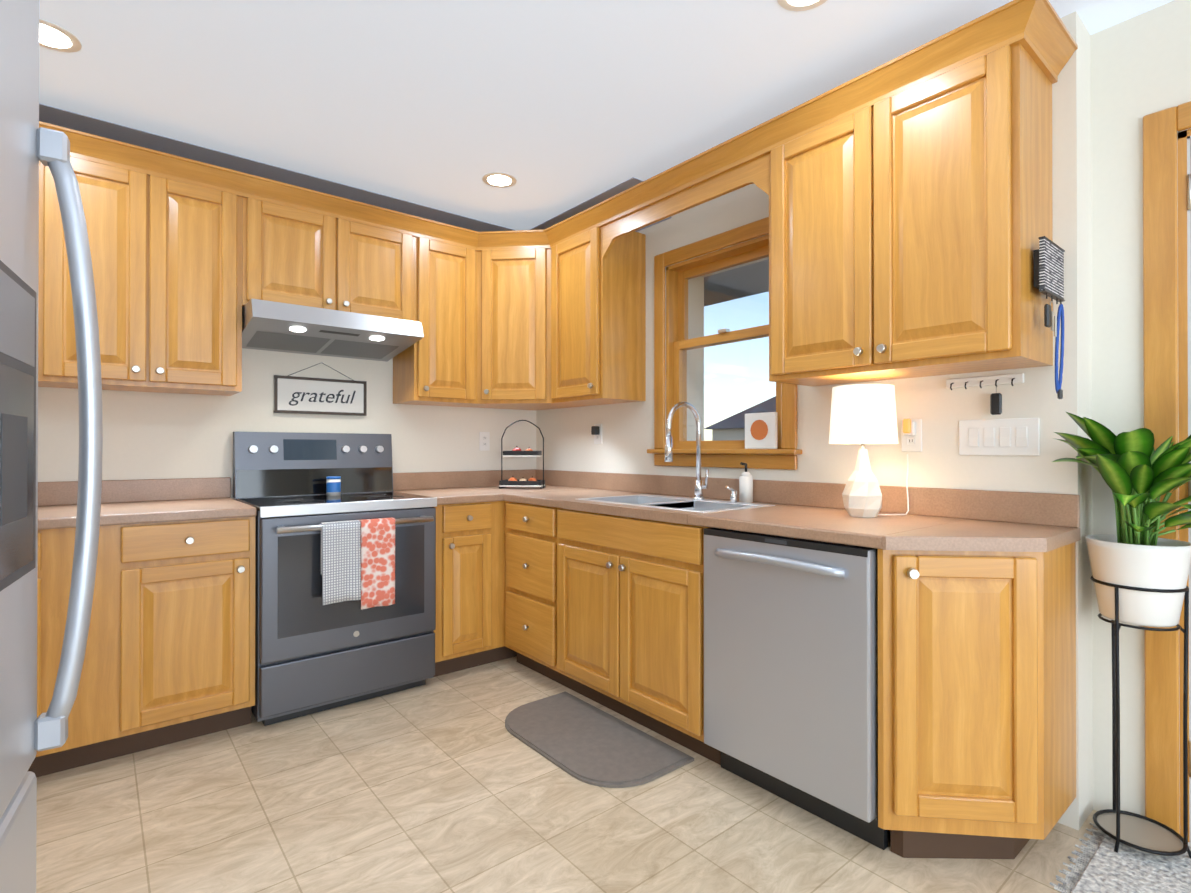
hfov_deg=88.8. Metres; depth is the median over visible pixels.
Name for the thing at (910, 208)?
upper cabinet
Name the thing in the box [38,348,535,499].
wall
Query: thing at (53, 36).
recessed light
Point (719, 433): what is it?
house
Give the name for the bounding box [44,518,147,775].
base cabinet
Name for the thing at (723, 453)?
window
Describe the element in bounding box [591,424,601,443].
electrical outlet
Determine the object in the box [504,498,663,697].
base cabinet
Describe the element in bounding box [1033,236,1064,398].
key holder
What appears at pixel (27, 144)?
refrigerator
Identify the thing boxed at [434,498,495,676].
base cabinet
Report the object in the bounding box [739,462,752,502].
soap bottle
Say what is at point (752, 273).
eave
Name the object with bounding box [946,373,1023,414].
hook rail
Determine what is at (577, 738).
kitchen mat
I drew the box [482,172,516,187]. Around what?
recessed light
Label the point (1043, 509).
backsplash
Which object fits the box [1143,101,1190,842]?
door frame
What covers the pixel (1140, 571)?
potted plant
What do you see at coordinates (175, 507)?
countertop
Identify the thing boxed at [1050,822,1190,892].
area rug
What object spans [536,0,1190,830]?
wall
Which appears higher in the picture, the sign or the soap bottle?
the sign
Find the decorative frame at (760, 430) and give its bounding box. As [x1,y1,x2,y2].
[745,412,776,448]
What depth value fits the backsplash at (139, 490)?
2.85 m
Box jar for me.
[326,476,340,495]
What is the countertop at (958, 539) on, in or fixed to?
on the base cabinet at (977, 661)
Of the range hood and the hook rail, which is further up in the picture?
the range hood
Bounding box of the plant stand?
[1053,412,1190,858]
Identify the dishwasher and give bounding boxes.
[703,528,887,849]
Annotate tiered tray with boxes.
[499,420,545,488]
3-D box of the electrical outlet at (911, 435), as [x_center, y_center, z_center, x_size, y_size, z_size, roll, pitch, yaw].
[1.132,-0.040,2.198,0.050,0.119,0.072,0,0,-39]
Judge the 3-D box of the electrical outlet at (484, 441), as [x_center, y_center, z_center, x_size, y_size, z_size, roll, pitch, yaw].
[-0.702,-0.033,3.852,0.072,0.118,0.009,0,0,-39]
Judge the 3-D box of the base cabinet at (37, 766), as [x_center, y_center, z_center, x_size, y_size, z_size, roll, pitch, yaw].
[-2.263,0.722,2.166,0.458,0.876,0.629,0,0,-39]
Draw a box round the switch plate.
[959,418,1039,455]
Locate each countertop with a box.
[38,498,255,525]
[390,486,587,501]
[504,490,1080,565]
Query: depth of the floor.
1.87 m
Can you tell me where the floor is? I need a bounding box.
[36,656,1097,892]
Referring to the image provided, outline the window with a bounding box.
[647,217,801,469]
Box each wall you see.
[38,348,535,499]
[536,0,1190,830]
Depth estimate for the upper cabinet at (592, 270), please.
3.22 m
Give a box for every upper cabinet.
[38,161,69,387]
[70,144,169,392]
[166,168,265,395]
[266,192,353,312]
[354,212,401,318]
[393,220,493,407]
[482,231,559,410]
[538,212,645,407]
[758,104,881,386]
[846,20,1057,379]
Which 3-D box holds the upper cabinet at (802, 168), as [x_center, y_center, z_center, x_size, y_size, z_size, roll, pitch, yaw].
[0.923,-0.700,2.237,0.324,0.900,0.472,0,0,-39]
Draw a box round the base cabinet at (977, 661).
[878,546,1075,858]
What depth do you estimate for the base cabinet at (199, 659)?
2.37 m
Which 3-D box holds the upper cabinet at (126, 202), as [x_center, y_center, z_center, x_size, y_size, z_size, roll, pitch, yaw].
[-2.081,-0.699,2.519,0.479,0.900,0.324,0,0,-39]
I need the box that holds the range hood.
[242,299,423,360]
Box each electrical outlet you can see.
[479,432,489,450]
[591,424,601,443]
[901,419,921,451]
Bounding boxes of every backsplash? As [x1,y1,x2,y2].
[38,470,535,505]
[536,470,1079,525]
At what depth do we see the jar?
3.04 m
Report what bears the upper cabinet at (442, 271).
attached to the wall at (151, 435)
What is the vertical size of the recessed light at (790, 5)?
0.005 m
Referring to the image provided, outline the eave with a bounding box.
[704,259,768,305]
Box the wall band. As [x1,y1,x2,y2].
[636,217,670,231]
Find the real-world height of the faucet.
0.448 m
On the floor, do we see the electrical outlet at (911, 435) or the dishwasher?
the dishwasher
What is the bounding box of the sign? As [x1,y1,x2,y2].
[273,362,366,415]
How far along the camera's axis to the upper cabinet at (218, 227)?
2.65 m
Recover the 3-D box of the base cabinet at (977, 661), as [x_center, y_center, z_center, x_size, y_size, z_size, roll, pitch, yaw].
[1.120,0.721,1.767,0.608,0.876,0.310,0,0,-39]
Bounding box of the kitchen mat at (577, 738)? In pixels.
[505,691,693,787]
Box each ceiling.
[39,0,1173,229]
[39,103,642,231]
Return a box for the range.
[233,432,436,725]
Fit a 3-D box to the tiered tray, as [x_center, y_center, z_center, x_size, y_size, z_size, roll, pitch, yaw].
[-0.442,0.044,3.684,0.263,0.414,0.150,0,0,6]
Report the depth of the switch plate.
1.99 m
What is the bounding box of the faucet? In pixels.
[664,402,711,497]
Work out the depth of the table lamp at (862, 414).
2.08 m
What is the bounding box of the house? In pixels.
[704,396,775,440]
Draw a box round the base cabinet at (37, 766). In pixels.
[28,526,47,777]
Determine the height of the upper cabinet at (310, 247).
0.510 m
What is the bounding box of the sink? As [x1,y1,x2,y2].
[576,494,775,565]
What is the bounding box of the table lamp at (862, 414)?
[829,384,908,517]
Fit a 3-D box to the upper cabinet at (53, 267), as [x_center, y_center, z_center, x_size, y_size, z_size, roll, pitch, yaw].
[-2.359,-0.699,2.290,0.549,0.900,0.324,0,0,-39]
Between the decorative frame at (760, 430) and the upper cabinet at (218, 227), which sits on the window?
the decorative frame at (760, 430)
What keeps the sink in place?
in the countertop at (958, 539)
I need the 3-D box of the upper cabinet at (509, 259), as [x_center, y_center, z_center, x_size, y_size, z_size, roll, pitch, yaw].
[-0.442,-0.694,3.678,0.608,0.900,0.608,0,0,-39]
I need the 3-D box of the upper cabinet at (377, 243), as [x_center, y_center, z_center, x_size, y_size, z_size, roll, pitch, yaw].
[-1.238,-0.891,3.211,0.464,0.510,0.324,0,0,-39]
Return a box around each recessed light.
[39,19,81,52]
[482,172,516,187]
[777,0,827,11]
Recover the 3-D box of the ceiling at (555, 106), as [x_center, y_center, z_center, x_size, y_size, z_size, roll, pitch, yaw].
[0.461,-1.355,0.680,3.820,0.060,6.600,0,0,-39]
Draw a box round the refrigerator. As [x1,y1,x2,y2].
[0,0,102,892]

